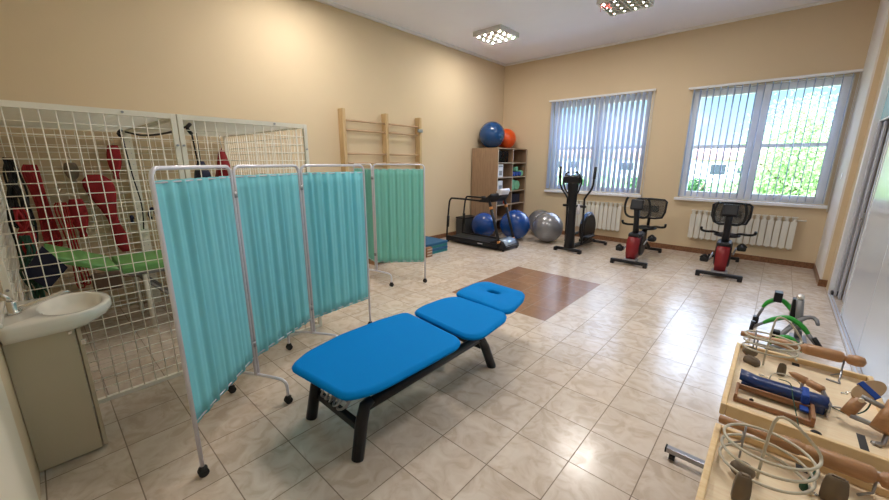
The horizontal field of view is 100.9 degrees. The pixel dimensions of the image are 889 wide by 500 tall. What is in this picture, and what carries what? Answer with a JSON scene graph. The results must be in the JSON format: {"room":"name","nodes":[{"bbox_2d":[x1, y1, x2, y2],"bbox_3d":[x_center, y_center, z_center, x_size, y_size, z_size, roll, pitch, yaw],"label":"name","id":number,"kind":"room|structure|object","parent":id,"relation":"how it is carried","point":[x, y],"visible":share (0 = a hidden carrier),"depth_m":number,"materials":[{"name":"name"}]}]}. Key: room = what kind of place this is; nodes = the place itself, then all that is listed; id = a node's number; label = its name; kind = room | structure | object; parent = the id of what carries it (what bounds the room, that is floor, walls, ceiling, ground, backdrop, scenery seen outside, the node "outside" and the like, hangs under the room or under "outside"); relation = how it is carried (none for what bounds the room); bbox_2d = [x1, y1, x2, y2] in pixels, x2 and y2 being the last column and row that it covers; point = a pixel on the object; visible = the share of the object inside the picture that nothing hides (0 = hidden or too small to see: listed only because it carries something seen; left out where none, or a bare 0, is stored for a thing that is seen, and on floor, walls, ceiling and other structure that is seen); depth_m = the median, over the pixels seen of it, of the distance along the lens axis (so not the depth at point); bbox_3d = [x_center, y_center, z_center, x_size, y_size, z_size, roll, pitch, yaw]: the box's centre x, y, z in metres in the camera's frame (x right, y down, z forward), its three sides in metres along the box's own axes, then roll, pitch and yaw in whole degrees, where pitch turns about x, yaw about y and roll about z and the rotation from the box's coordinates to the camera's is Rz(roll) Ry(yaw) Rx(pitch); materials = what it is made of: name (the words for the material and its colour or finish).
{"room":"care facility","nodes":[
{"label":"care facility","id":0,"kind":"room"},
{"bbox_2d":[0,281,40,499],"bbox_3d":[-1.664,-0.564,0.913,6.960,3.940,0.250,12,18,41],"label":"wall","id":1,"kind":"structure","parent":0,"point":[4,371],"depth_m":1.80,"materials":[{"name":"beige paint"}]},
{"bbox_2d":[0,375,38,499],"bbox_3d":[-1.576,-0.586,1.008,0.760,3.940,0.012,12,18,41],"label":"trim","id":2,"kind":"structure","parent":1,"relation":"attached to","point":[16,481],"depth_m":1.41,"materials":[{"name":"beige paint"}]},
{"bbox_2d":[0,0,504,309],"bbox_3d":[-1.449,-1.871,6.385,0.250,3.940,8.900,12,18,41],"label":"wall","id":3,"kind":"structure","parent":0,"point":[282,61],"depth_m":4.69,"materials":[{"name":"beige paint"}]},
{"bbox_2d":[338,108,422,171],"bbox_3d":[-1.059,-1.180,6.683,0.158,2.460,1.743,12,18,41],"label":"wall bars","id":4,"kind":"object","parent":3,"relation":"attached to","point":[342,120],"visible":0.53,"depth_m":6.46,"materials":[{"name":"brown wood"}]},
{"bbox_2d":[429,231,455,238],"bbox_3d":[-0.681,-0.153,7.481,0.012,0.095,6.370,12,18,41],"label":"baseboard","id":5,"kind":"structure","parent":3,"relation":"attached to","point":[443,235],"depth_m":8.19,"materials":[{"name":"brown wood"}]},
{"bbox_2d":[315,0,842,65],"bbox_3d":[0.890,-3.270,3.894,6.020,0.040,8.400,12,18,41],"label":"trim","id":6,"kind":"structure","parent":3,"relation":"attached to","point":[327,2],"depth_m":6.39,"materials":[{"name":"white"}]},
{"bbox_2d":[40,230,880,499],"bbox_3d":[1.109,0.642,4.609,7.260,0.100,9.000,12,18,41],"label":"floor","id":7,"kind":"structure","parent":0,"point":[602,365],"depth_m":2.63,"materials":[{"name":"tile"}]},
{"bbox_2d":[2,327,107,471],"bbox_3d":[-2.232,0.775,2.127,0.442,0.749,0.288,12,18,41],"label":"base cabinet","id":8,"kind":"object","parent":7,"relation":"on","point":[47,373],"visible":0.81,"depth_m":1.98,"materials":[{"name":"beige"}]},
{"bbox_2d":[0,291,111,345],"bbox_3d":[-2.177,0.341,2.079,0.490,0.114,0.437,12,18,41],"label":"basin","id":9,"kind":"object","parent":8,"relation":"in","point":[63,312],"visible":0.98,"depth_m":1.96,"materials":[{"name":"white ceramic"}]},
{"bbox_2d":[0,290,69,315],"bbox_3d":[-2.223,0.260,1.995,0.056,0.132,0.268,12,18,41],"label":"mixer tap","id":10,"kind":"object","parent":9,"relation":"on","point":[12,306],"visible":1,"depth_m":1.95,"materials":[{"name":"silver metal"}]},
{"bbox_2d":[44,243,168,327],"bbox_3d":[-3.014,0.288,3.915,0.760,0.873,1.563,12,18,41],"label":"couch","id":11,"kind":"object","parent":7,"relation":"on","point":[78,254],"visible":0.56,"depth_m":3.54,"materials":[{"name":"green leather"}]},
{"bbox_2d":[0,100,321,405],"bbox_3d":[-2.678,-0.173,3.504,2.088,1.965,1.970,12,18,41],"label":"cage","id":12,"kind":"object","parent":7,"relation":"on","point":[17,114],"visible":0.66,"depth_m":2.74,"materials":[{"name":"beige metal"}]},
{"bbox_2d":[2,157,36,228],"bbox_3d":[-3.554,-0.464,3.038,0.214,0.590,0.124,6,15,23],"label":"bundle","id":13,"kind":"object","parent":12,"relation":"hanging from","point":[9,165],"visible":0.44,"depth_m":3.00,"materials":[{"name":"black fabric"}]},
{"bbox_2d":[6,185,38,257],"bbox_3d":[-3.288,-0.192,2.871,0.219,0.620,0.107,6,15,23],"label":"bundle","id":14,"kind":"object","parent":12,"relation":"hanging from","point":[12,190],"visible":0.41,"depth_m":2.83,"materials":[{"name":"black fabric"}]},
{"bbox_2d":[13,207,37,253],"bbox_3d":[-3.130,-0.097,2.748,0.174,0.444,0.105,12,18,41],"label":"bundle","id":15,"kind":"object","parent":12,"relation":"hanging from","point":[24,226],"visible":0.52,"depth_m":2.71,"materials":[{"name":"red fabric"}]},
{"bbox_2d":[18,235,50,298],"bbox_3d":[-2.982,0.138,2.654,0.201,0.497,0.124,12,18,41],"label":"bundle","id":16,"kind":"object","parent":12,"relation":"hanging from","point":[39,293],"visible":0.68,"depth_m":2.62,"materials":[{"name":"green"}]},
{"bbox_2d":[21,164,62,246],"bbox_3d":[-3.891,-0.400,3.562,0.043,0.843,0.158,12,18,41],"label":"strap loop","id":17,"kind":"object","parent":12,"relation":"hanging from","point":[29,177],"visible":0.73,"depth_m":3.55,"materials":[{"name":"red fabric"}]},
{"bbox_2d":[23,246,67,288],"bbox_3d":[-2.824,0.128,2.599,0.240,0.320,0.014,-6,15,-25],"label":"cloth","id":18,"kind":"object","parent":12,"relation":"hanging from","point":[32,272],"visible":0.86,"depth_m":2.59,"materials":[{"name":"blue"}]},
{"bbox_2d":[63,156,78,181],"bbox_3d":[-3.735,-0.804,3.677,0.039,0.263,0.110,12,18,41],"label":"bag","id":19,"kind":"object","parent":12,"relation":"hanging from","point":[72,166],"visible":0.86,"depth_m":3.67,"materials":[{"name":"fabric"}]},
{"bbox_2d":[68,195,88,236],"bbox_3d":[-3.750,-0.358,3.768,0.039,0.453,0.140,12,18,41],"label":"pad","id":20,"kind":"object","parent":12,"relation":"hanging from","point":[73,210],"visible":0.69,"depth_m":3.76,"materials":[{"name":"red fabric"}]},
{"bbox_2d":[82,168,130,251],"bbox_3d":[-3.606,-0.409,3.920,0.039,0.903,0.280,12,18,41],"label":"pad","id":21,"kind":"object","parent":12,"relation":"hanging from","point":[94,187],"visible":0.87,"depth_m":3.90,"materials":[{"name":"red fabric"}]},
{"bbox_2d":[106,139,121,178],"bbox_3d":[-3.505,-0.965,3.900,0.039,0.413,0.122,12,18,41],"label":"pad","id":22,"kind":"object","parent":12,"relation":"hanging from","point":[116,154],"visible":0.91,"depth_m":3.89,"materials":[{"name":"red fabric"}]},
{"bbox_2d":[116,129,143,228],"bbox_3d":[-3.138,-0.693,3.682,0.036,0.991,0.102,6,15,22],"label":"cord","id":23,"kind":"object","parent":12,"relation":"hanging from","point":[118,131],"visible":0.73,"depth_m":3.67,"materials":[{"name":"black plastic"}]},
{"bbox_2d":[130,207,154,221],"bbox_3d":[-3.366,-0.400,4.126,0.103,0.156,0.279,12,18,41],"label":"cluster","id":24,"kind":"object","parent":12,"relation":"attached to","point":[132,218],"visible":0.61,"depth_m":4.14,"materials":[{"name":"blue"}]},
{"bbox_2d":[124,126,185,135],"bbox_3d":[-2.582,-1.059,3.294,1.252,0.061,0.053,8,16,31],"label":"cable","id":25,"kind":"object","parent":12,"relation":"hanging from","point":[168,132],"visible":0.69,"depth_m":3.39,"materials":[{"name":"black plastic"}]},
{"bbox_2d":[185,122,200,177],"bbox_3d":[-2.035,-0.539,3.057,0.036,0.991,0.102,6,15,22],"label":"cord","id":26,"kind":"object","parent":12,"relation":"hanging from","point":[189,124],"visible":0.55,"depth_m":2.96,"materials":[{"name":"black plastic"}]},
{"bbox_2d":[194,133,210,177],"bbox_3d":[-2.691,-1.007,4.046,0.148,0.535,0.148,12,18,41],"label":"sling","id":27,"kind":"object","parent":12,"relation":"hanging from","point":[205,173],"visible":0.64,"depth_m":4.04,"materials":[{"name":"blue"}]},
{"bbox_2d":[215,135,230,176],"bbox_3d":[-2.622,-1.057,4.343,0.198,0.576,0.198,12,18,41],"label":"sling","id":28,"kind":"object","parent":12,"relation":"hanging from","point":[223,156],"visible":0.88,"depth_m":4.31,"materials":[{"name":"red fabric"}]},
{"bbox_3d":[-3.792,-0.543,3.612,0.080,0.151,0.035,12,18,41],"label":"hook","id":29,"kind":"object","parent":12,"relation":"attached to","visible":0},
{"bbox_2d":[54,202,90,288],"bbox_3d":[-3.755,-0.037,3.715,0.029,0.894,0.142,12,18,41],"label":"rope","id":30,"kind":"object","parent":29,"relation":"hanging from","point":[64,209],"visible":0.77,"depth_m":3.68,"materials":[{"name":"red fabric"}]},
{"bbox_2d":[148,164,371,477],"bbox_3d":[-1.239,0.195,2.734,0.542,1.620,1.968,4,14,15],"label":"folding screen","id":31,"kind":"object","parent":7,"relation":"on","point":[249,261],"visible":0.98,"depth_m":2.46,"materials":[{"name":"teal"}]},
{"bbox_2d":[155,176,252,423],"bbox_3d":[-1.299,0.226,2.075,0.030,1.247,0.634,0,13,-3],"label":"curtain","id":32,"kind":"object","parent":31,"relation":"hanging from","point":[198,218],"depth_m":1.99,"materials":[{"name":"teal fabric"}]},
{"bbox_2d":[235,173,309,355],"bbox_3d":[-1.228,0.072,2.724,0.033,1.247,0.619,4,14,14],"label":"curtain","id":33,"kind":"object","parent":31,"relation":"hanging from","point":[269,207],"depth_m":2.67,"materials":[{"name":"teal fabric"}]},
{"bbox_2d":[302,171,367,317],"bbox_3d":[-0.947,-0.064,3.297,0.033,1.247,0.609,10,17,36],"label":"curtain","id":34,"kind":"object","parent":31,"relation":"hanging from","point":[333,203],"depth_m":3.26,"materials":[{"name":"teal fabric"}]},
{"bbox_2d":[353,163,426,286],"bbox_3d":[-0.866,-0.358,5.053,1.203,1.620,0.411,7,15,25],"label":"folding screen","id":35,"kind":"object","parent":7,"relation":"on","point":[398,220],"visible":0.72,"depth_m":4.92,"materials":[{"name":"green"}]},
{"bbox_2d":[354,168,374,261],"bbox_3d":[-1.128,-0.505,5.159,0.034,1.257,0.634,-8,16,-32],"label":"curtain","id":36,"kind":"object","parent":35,"relation":"hanging from","point":[368,172],"depth_m":4.98,"materials":[{"name":"teal fabric"}]},
{"bbox_2d":[374,169,423,262],"bbox_3d":[-0.597,-0.443,4.910,0.634,1.257,0.033,-1,13,-5],"label":"curtain","id":37,"kind":"object","parent":35,"relation":"hanging from","point":[398,193],"depth_m":4.90,"materials":[{"name":"teal fabric"}]},
{"bbox_2d":[292,282,524,462],"bbox_3d":[-0.045,0.772,2.789,0.739,0.510,2.056,12,18,41],"label":"table","id":38,"kind":"object","parent":7,"relation":"on","point":[381,358],"visible":1,"depth_m":2.37,"materials":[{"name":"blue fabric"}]},
{"bbox_2d":[292,313,460,400],"bbox_3d":[-0.409,0.638,2.364,0.709,0.042,0.999,12,18,41],"label":"cushion","id":39,"kind":"object","parent":38,"relation":"on","point":[364,361],"depth_m":2.25,"materials":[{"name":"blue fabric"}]},
{"bbox_2d":[415,297,506,339],"bbox_3d":[0.132,0.514,2.893,0.693,0.042,0.553,12,18,41],"label":"cushion","id":40,"kind":"object","parent":38,"relation":"on","point":[465,318],"depth_m":2.83,"materials":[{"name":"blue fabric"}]},
{"bbox_2d":[456,282,524,314],"bbox_3d":[0.440,0.412,3.310,0.636,0.046,0.531,12,18,41],"label":"cushion","id":41,"kind":"object","parent":38,"relation":"on","point":[506,300],"depth_m":3.25,"materials":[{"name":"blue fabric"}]},
{"bbox_2d":[426,247,431,257],"bbox_3d":[-0.290,0.036,6.535,0.084,0.170,0.140,12,18,41],"label":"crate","id":42,"kind":"object","parent":7,"relation":"on","point":[428,249],"visible":0.85,"depth_m":6.50,"materials":[{"name":"brown wood"}]},
{"bbox_2d":[432,248,446,253],"bbox_3d":[-0.451,-0.014,7.004,0.740,0.048,0.700,12,18,41],"label":"foam mat","id":43,"kind":"object","parent":7,"relation":"on","point":[445,249],"visible":0.24,"depth_m":6.85,"materials":[{"name":"teal"}]},
{"bbox_2d":[432,245,447,250],"bbox_3d":[-0.449,-0.064,6.990,0.744,0.048,0.700,12,18,41],"label":"foam mat","id":44,"kind":"object","parent":43,"relation":"on","point":[446,246],"visible":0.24,"depth_m":6.84,"materials":[{"name":"blue"}]},
{"bbox_2d":[430,243,446,248],"bbox_3d":[-0.450,-0.115,6.979,0.740,0.048,0.700,12,18,41],"label":"foam mat","id":45,"kind":"object","parent":44,"relation":"on","point":[443,244],"visible":0.24,"depth_m":6.83,"materials":[{"name":"teal plastic"}]},
{"bbox_2d":[425,236,447,246],"bbox_3d":[-0.448,-0.165,6.966,0.744,0.048,0.700,12,18,41],"label":"foam mat","id":46,"kind":"object","parent":45,"relation":"on","point":[429,241],"visible":0.29,"depth_m":6.87,"materials":[{"name":"blue"}]},
{"bbox_2d":[456,215,474,233],"bbox_3d":[0.516,-0.566,8.509,0.295,0.430,0.460,12,18,41],"label":"crate","id":47,"kind":"object","parent":7,"relation":"on","point":[468,218],"visible":0.62,"depth_m":8.36,"materials":[{"name":"grey plastic"}]},
{"bbox_2d":[446,188,518,251],"bbox_3d":[0.762,-0.682,7.452,1.462,1.150,0.601,12,18,41],"label":"treadmill","id":48,"kind":"object","parent":7,"relation":"on","point":[503,244],"visible":0.99,"depth_m":7.27,"materials":[{"name":"black plastic"}]},
{"bbox_2d":[490,236,518,250],"bbox_3d":[1.175,-0.148,7.183,0.320,0.180,0.540,12,18,41],"label":"hood","id":49,"kind":"object","parent":48,"relation":"attached to","point":[503,244],"depth_m":7.03,"materials":[{"name":"black plastic"}]},
{"bbox_2d":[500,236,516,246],"bbox_3d":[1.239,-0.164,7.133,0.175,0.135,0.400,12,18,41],"label":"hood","id":50,"kind":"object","parent":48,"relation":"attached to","point":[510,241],"depth_m":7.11,"materials":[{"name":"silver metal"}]},
{"bbox_2d":[471,213,494,235],"bbox_3d":[0.872,-0.553,8.184,0.563,0.560,0.563,12,18,41],"label":"exercise ball","id":51,"kind":"object","parent":7,"relation":"on","point":[482,223],"visible":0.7,"depth_m":7.97,"materials":[{"name":"blue plastic"}]},
{"bbox_2d":[471,147,526,235],"bbox_3d":[1.305,-1.424,8.836,0.720,1.955,1.220,12,18,41],"label":"bookcase","id":52,"kind":"object","parent":7,"relation":"on","point":[485,161],"visible":0.64,"depth_m":8.49,"materials":[{"name":"brown wood"}]},
{"bbox_2d":[479,121,504,147],"bbox_3d":[1.084,-2.632,8.411,0.593,0.590,0.593,12,18,41],"label":"exercise ball","id":53,"kind":"object","parent":52,"relation":"on","point":[491,134],"visible":0.98,"depth_m":8.21,"materials":[{"name":"blue rubber"}]},
{"bbox_2d":[498,164,502,176],"bbox_3d":[1.152,-1.786,8.271,0.272,0.280,0.200,12,18,41],"label":"storage box","id":54,"kind":"object","parent":52,"relation":"on","point":[500,166],"visible":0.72,"depth_m":8.18,"materials":[{"name":"white cardboard"}]},
{"bbox_2d":[498,181,502,189],"bbox_3d":[1.150,-1.455,8.350,0.272,0.240,0.200,12,18,41],"label":"storage box","id":55,"kind":"object","parent":52,"relation":"on","point":[500,183],"visible":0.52,"depth_m":8.26,"materials":[{"name":"white"}]},
{"bbox_2d":[499,150,508,161],"bbox_3d":[1.271,-2.117,8.301,0.126,0.259,0.511,12,18,41],"label":"bands","id":56,"kind":"object","parent":52,"relation":"on","point":[503,158],"visible":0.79,"depth_m":8.32,"materials":[{"name":"black plastic"}]},
{"bbox_2d":[499,129,515,147],"bbox_3d":[1.474,-2.662,8.803,0.473,0.470,0.473,12,18,41],"label":"exercise ball","id":57,"kind":"object","parent":52,"relation":"on","point":[509,140],"visible":0.59,"depth_m":8.63,"materials":[{"name":"orange plastic"}]},
{"bbox_2d":[511,193,519,202],"bbox_3d":[1.633,-1.269,8.956,0.220,0.200,0.380,12,18,41],"label":"storage box","id":58,"kind":"object","parent":52,"relation":"on","point":[515,196],"visible":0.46,"depth_m":8.89,"materials":[{"name":"blue"}]},
{"bbox_2d":[514,180,519,189],"bbox_3d":[1.679,-1.577,8.911,0.190,0.217,0.217,12,18,41],"label":"foam roller","id":59,"kind":"object","parent":52,"relation":"on","point":[516,183],"visible":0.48,"depth_m":8.84,"materials":[{"name":"green"}]},
{"bbox_2d":[500,210,529,238],"bbox_3d":[1.533,-0.549,7.987,0.653,0.650,0.653,12,18,41],"label":"exercise ball","id":60,"kind":"object","parent":7,"relation":"on","point":[520,222],"visible":0.86,"depth_m":7.75,"materials":[{"name":"blue plastic"}]},
{"bbox_2d":[529,210,546,231],"bbox_3d":[2.238,-0.653,8.583,0.583,0.580,0.583,12,18,41],"label":"exercise ball","id":61,"kind":"object","parent":7,"relation":"on","point":[533,215],"visible":0.26,"depth_m":8.43,"materials":[{"name":"grey rubber"}]},
{"bbox_2d":[532,212,562,241],"bbox_3d":[2.176,-0.480,7.754,0.633,0.630,0.633,12,18,41],"label":"exercise ball","id":62,"kind":"object","parent":7,"relation":"on","point":[547,226],"visible":1,"depth_m":7.53,"materials":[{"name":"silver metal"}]},
{"bbox_2d":[553,167,606,254],"bbox_3d":[2.703,-0.815,7.140,0.704,1.571,1.249,13,19,43],"label":"elliptical trainer","id":63,"kind":"object","parent":7,"relation":"on","point":[587,226],"visible":1,"depth_m":6.86,"materials":[{"name":"black plastic"}]},
{"bbox_2d":[576,204,579,213],"bbox_3d":[2.466,-0.752,6.766,0.066,0.180,0.066,-13,19,-44],"label":"bottle","id":64,"kind":"object","parent":63,"relation":"on","point":[578,206],"depth_m":6.75,"materials":[{"name":"white plastic"}]},
{"bbox_2d":[610,197,667,268],"bbox_3d":[3.473,-0.405,6.428,0.717,1.111,1.430,12,18,40],"label":"exercise bike","id":65,"kind":"object","parent":7,"relation":"on","point":[644,208],"visible":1,"depth_m":6.12,"materials":[{"name":"black plastic"}]},
{"bbox_2d":[695,201,756,281],"bbox_3d":[4.440,-0.245,5.777,0.717,1.111,1.430,11,17,38],"label":"exercise bike","id":66,"kind":"object","parent":7,"relation":"on","point":[727,214],"visible":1,"depth_m":5.41,"materials":[{"name":"black plastic"}]},
{"bbox_2d":[664,342,888,472],"bbox_3d":[1.342,0.891,1.595,0.698,0.815,0.645,12,18,41],"label":"tray table","id":67,"kind":"object","parent":7,"relation":"on","point":[844,435],"depth_m":1.37,"materials":[{"name":"brown wood"}]},
{"bbox_2d":[742,346,757,356],"bbox_3d":[1.442,0.478,1.734,0.048,0.048,0.060,-8,16,-30],"label":"block","id":68,"kind":"object","parent":67,"relation":"on","point":[746,351],"visible":0.68,"depth_m":1.72,"materials":[{"name":"brown wood"}]},
{"bbox_2d":[743,355,760,366],"bbox_3d":[1.394,0.501,1.666,0.030,0.035,0.061,-3,14,-13],"label":"block","id":69,"kind":"object","parent":67,"relation":"on","point":[749,359],"visible":1,"depth_m":1.65,"materials":[{"name":"brown wood"}]},
{"bbox_2d":[742,316,802,364],"bbox_3d":[1.458,0.400,1.638,0.194,0.242,0.148,12,18,41],"label":"spiral","id":70,"kind":"object","parent":67,"relation":"on","point":[755,337],"visible":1,"depth_m":1.62,"materials":[{"name":"beige metal"}]},
{"bbox_2d":[776,363,786,376],"bbox_3d":[1.448,0.512,1.577,0.028,0.055,0.022,12,18,41],"label":"block","id":71,"kind":"object","parent":67,"relation":"on","point":[782,367],"visible":0.94,"depth_m":1.57,"materials":[{"name":"brown wood"}]},
{"bbox_2d":[769,373,800,383],"bbox_3d":[1.394,0.533,1.500,0.121,0.049,0.028,6,14,21],"label":"wire","id":72,"kind":"object","parent":67,"relation":"on","point":[772,373],"visible":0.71,"depth_m":1.50,"materials":[{"name":"beige metal"}]},
{"bbox_2d":[733,368,840,427],"bbox_3d":[1.274,0.550,1.368,0.294,0.076,0.175,12,18,41],"label":"frame","id":73,"kind":"object","parent":67,"relation":"on","point":[809,402],"visible":0.99,"depth_m":1.37,"materials":[{"name":"blue plastic"}]},
{"bbox_2d":[779,379,798,425],"bbox_3d":[1.291,0.553,1.368,0.018,0.065,0.249,7,15,27],"label":"cord","id":74,"kind":"object","parent":73,"relation":"on","point":[779,379],"visible":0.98,"depth_m":1.34,"materials":[{"name":"green plastic"}]},
{"bbox_2d":[740,331,866,375],"bbox_3d":[1.594,0.466,1.661,0.412,0.107,0.057,12,18,41],"label":"roller","id":75,"kind":"object","parent":67,"relation":"on","point":[809,349],"visible":0.8,"depth_m":1.59,"materials":[{"name":"brown wood"}]},
{"bbox_2d":[831,403,870,414],"bbox_3d":[1.462,0.526,1.322,0.104,0.144,0.034,13,19,43],"label":"cord","id":76,"kind":"object","parent":67,"relation":"on","point":[868,407],"visible":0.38,"depth_m":1.30,"materials":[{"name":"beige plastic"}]},
{"bbox_2d":[840,380,888,447],"bbox_3d":[1.448,0.539,1.241,0.128,0.170,0.162,0,13,-3],"label":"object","id":77,"kind":"object","parent":67,"relation":"on","point":[869,391],"visible":1,"depth_m":1.25,"materials":[{"name":"beige wood"}]},
{"bbox_2d":[749,290,822,352],"bbox_3d":[3.227,0.645,3.443,0.528,0.455,0.715,12,18,41],"label":"pedal exerciser","id":78,"kind":"object","parent":7,"relation":"on","point":[796,309],"visible":0.84,"depth_m":3.45,"materials":[{"name":"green metal"}]},
{"bbox_2d":[695,423,888,499],"bbox_3d":[0.818,1.044,1.034,0.698,0.775,0.640,12,18,41],"label":"tray table","id":79,"kind":"object","parent":7,"relation":"on","point":[716,481],"visible":0.61,"depth_m":1.06,"materials":[{"name":"brown wood"}]},
{"bbox_2d":[730,472,751,499],"bbox_3d":[0.794,0.635,0.981,0.037,0.088,0.026,8,15,29],"label":"block","id":80,"kind":"object","parent":79,"relation":"on","point":[741,489],"visible":1,"depth_m":0.97,"materials":[{"name":"brown wood"}]},
{"bbox_2d":[730,460,755,478],"bbox_3d":[0.862,0.636,1.063,0.060,0.048,0.048,12,18,41],"label":"block","id":81,"kind":"object","parent":79,"relation":"on","point":[737,465],"visible":0.46,"depth_m":1.05,"materials":[{"name":"brown wood"}]},
{"bbox_2d":[718,416,822,495],"bbox_3d":[0.926,0.552,1.046,0.214,0.217,0.192,12,18,41],"label":"spiral","id":82,"kind":"object","parent":79,"relation":"on","point":[770,432],"visible":0.97,"depth_m":1.03,"materials":[{"name":"beige"}]},
{"bbox_2d":[718,415,888,495],"bbox_3d":[1.065,0.611,1.092,0.412,0.084,0.057,12,18,41],"label":"roller","id":83,"kind":"object","parent":79,"relation":"on","point":[859,470],"visible":0.77,"depth_m":1.04,"materials":[{"name":"brown wood"}]},
{"bbox_2d":[799,470,815,490],"bbox_3d":[1.041,0.643,1.046,0.114,0.050,0.019,-8,16,-31],"label":"cord","id":84,"kind":"object","parent":79,"relation":"on","point":[803,487],"visible":0.51,"depth_m":1.02,"materials":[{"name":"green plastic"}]},
{"bbox_2d":[818,473,849,499],"bbox_3d":[1.042,0.639,0.980,0.022,0.082,0.051,-12,18,-41],"label":"block","id":85,"kind":"object","parent":79,"relation":"on","point":[833,487],"visible":1,"depth_m":0.97,"materials":[{"name":"brown wood"}]},
{"bbox_2d":[328,0,822,63],"bbox_3d":[1.128,-3.312,3.664,7.260,0.150,9.000,12,18,41],"label":"ceiling","id":86,"kind":"structure","parent":0,"point":[544,27],"depth_m":6.02,"materials":[{"name":"paint"}]},
{"bbox_2d":[473,24,518,44],"bbox_3d":[0.938,-3.913,6.684,0.600,0.084,0.600,12,18,41],"label":"ceiling lamp","id":87,"kind":"object","parent":86,"relation":"attached to","point":[499,33],"visible":1,"depth_m":6.60,"materials":[{"name":"grey metal"}]},
{"bbox_2d":[596,0,653,15],"bbox_3d":[2.606,-3.572,5.290,0.600,0.084,0.600,12,18,41],"label":"ceiling lamp","id":88,"kind":"object","parent":86,"relation":"attached to","point":[618,6],"visible":0.98,"depth_m":5.33,"materials":[{"name":"grey metal"}]},
{"bbox_2d":[503,0,879,262],"bbox_3d":[4.134,-2.036,7.182,6.960,3.940,0.280,12,18,41],"label":"wall","id":89,"kind":"structure","parent":0,"point":[835,36],"depth_m":6.74,"materials":[{"name":"beige paint"}]},
{"bbox_2d":[544,92,652,197],"bbox_3d":[3.226,-2.196,7.874,2.100,1.981,0.280,12,18,41],"label":"window","id":90,"kind":"structure","parent":89,"relation":"in","point":[609,193],"depth_m":7.83,"materials":[{"name":"white plastic"}]},
{"bbox_2d":[546,88,655,196],"bbox_3d":[3.149,-2.174,7.791,2.140,2.075,0.082,12,18,41],"label":"vertical blind","id":91,"kind":"object","parent":90,"relation":"attached to","point":[553,105],"visible":0.94,"depth_m":7.68,"materials":[{"name":"white fabric"}]},
{"bbox_2d":[575,200,628,231],"bbox_3d":[3.287,-0.760,7.998,1.274,0.590,0.104,12,18,41],"label":"radiator","id":92,"kind":"object","parent":89,"relation":"attached to","point":[589,206],"visible":0.7,"depth_m":7.83,"materials":[{"name":"white metal"}]},
{"bbox_2d":[529,229,813,268],"bbox_3d":[3.678,-0.216,7.829,5.996,0.095,0.012,12,18,41],"label":"baseboard","id":93,"kind":"structure","parent":89,"relation":"attached to","point":[599,237],"depth_m":6.77,"materials":[{"name":"brown tile"}]},
{"bbox_2d":[687,209,806,249],"bbox_3d":[5.157,-0.370,6.361,1.544,0.530,0.104,12,18,41],"label":"radiator","id":94,"kind":"object","parent":89,"relation":"attached to","point":[793,224],"visible":0.8,"depth_m":6.20,"materials":[{"name":"white metal"}]},
{"bbox_2d":[674,74,855,208],"bbox_3d":[5.191,-1.752,6.160,2.050,1.931,0.280,12,18,41],"label":"window","id":95,"kind":"structure","parent":89,"relation":"in","point":[847,79],"depth_m":6.08,"materials":[{"name":"white plastic"}]},
{"bbox_2d":[678,69,863,211],"bbox_3d":[5.116,-1.729,6.079,2.090,2.025,0.086,12,18,41],"label":"vertical blind","id":96,"kind":"object","parent":95,"relation":"attached to","point":[855,70],"visible":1,"depth_m":6.04,"materials":[{"name":"white fabric"}]},
{"bbox_2d":[822,19,888,293],"bbox_3d":[3.474,-0.819,2.079,0.920,3.940,8.400,12,18,41],"label":"wall","id":97,"kind":"structure","parent":0,"point":[884,53],"depth_m":4.61,"materials":[{"name":"beige paint"}]},
{"bbox_2d":[813,263,827,286],"bbox_3d":[5.570,0.361,5.453,0.087,0.095,1.115,12,18,41],"label":"baseboard","id":98,"kind":"structure","parent":97,"relation":"attached to","point":[820,282],"depth_m":5.09,"materials":[{"name":"brown wood"}]},
{"bbox_2d":[815,0,888,278],"bbox_3d":[5.567,-1.514,5.025,0.020,3.940,1.100,12,18,41],"label":"trim","id":99,"kind":"structure","parent":97,"relation":"attached to","point":[882,17],"depth_m":4.92,"materials":[{"name":"white paint"}]},
{"bbox_2d":[828,58,888,403],"bbox_3d":[2.878,-0.307,1.838,0.410,3.050,7.040,12,18,41],"label":"door","id":100,"kind":"structure","parent":97,"relation":"in","point":[864,313],"depth_m":3.59,"materials":[{"name":"silver metal"}]},
{"label":"outside","id":101,"kind":"structure","parent":0,"visible":0},
{"bbox_2d":[557,167,815,194],"bbox_3d":[76.693,-17.361,84.428,240.000,0.275,213.500,12,18,41],"label":"lawn","id":102,"kind":"structure","parent":101,"point":[707,184],"depth_m":41.81,"materials":[{"name":"green plant"}]},
{"bbox_2d":[558,144,604,175],"bbox_3d":[22.796,-16.931,69.065,12.600,5.500,8.600,12,18,41],"label":"house","id":103,"kind":"structure","parent":102,"relation":"on","point":[581,144],"depth_m":64.69,"materials":[{"name":"white"}]},
{"bbox_2d":[608,149,701,179],"bbox_3d":[33.348,-13.904,57.254,12.600,5.200,8.600,12,18,41],"label":"house","id":104,"kind":"structure","parent":102,"relation":"on","point":[694,150],"depth_m":56.27,"materials":[{"name":"white"}]},
{"bbox_2d":[687,175,711,191],"bbox_3d":[10.722,-2.337,15.896,1.680,1.761,1.620,12,18,41],"label":"shrub","id":105,"kind":"object","parent":102,"relation":"on","point":[695,185],"visible":0.08,"depth_m":15.70,"materials":[{"name":"green plant"}]},
{"bbox_2d":[696,147,788,182],"bbox_3d":[36.206,-10.439,43.675,9.600,4.800,7.600,12,18,41],"label":"house","id":106,"kind":"structure","parent":102,"relation":"on","point":[720,150],"depth_m":43.16,"materials":[{"name":"white"}]},
{"bbox_2d":[690,87,838,195],"bbox_3d":[10.643,-2.571,10.460,4.983,4.727,5.229,-7,15,-27],"label":"tree","id":107,"kind":"object","parent":102,"relation":"on","point":[812,113],"visible":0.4,"depth_m":10.53,"materials":[{"name":"green plant"}]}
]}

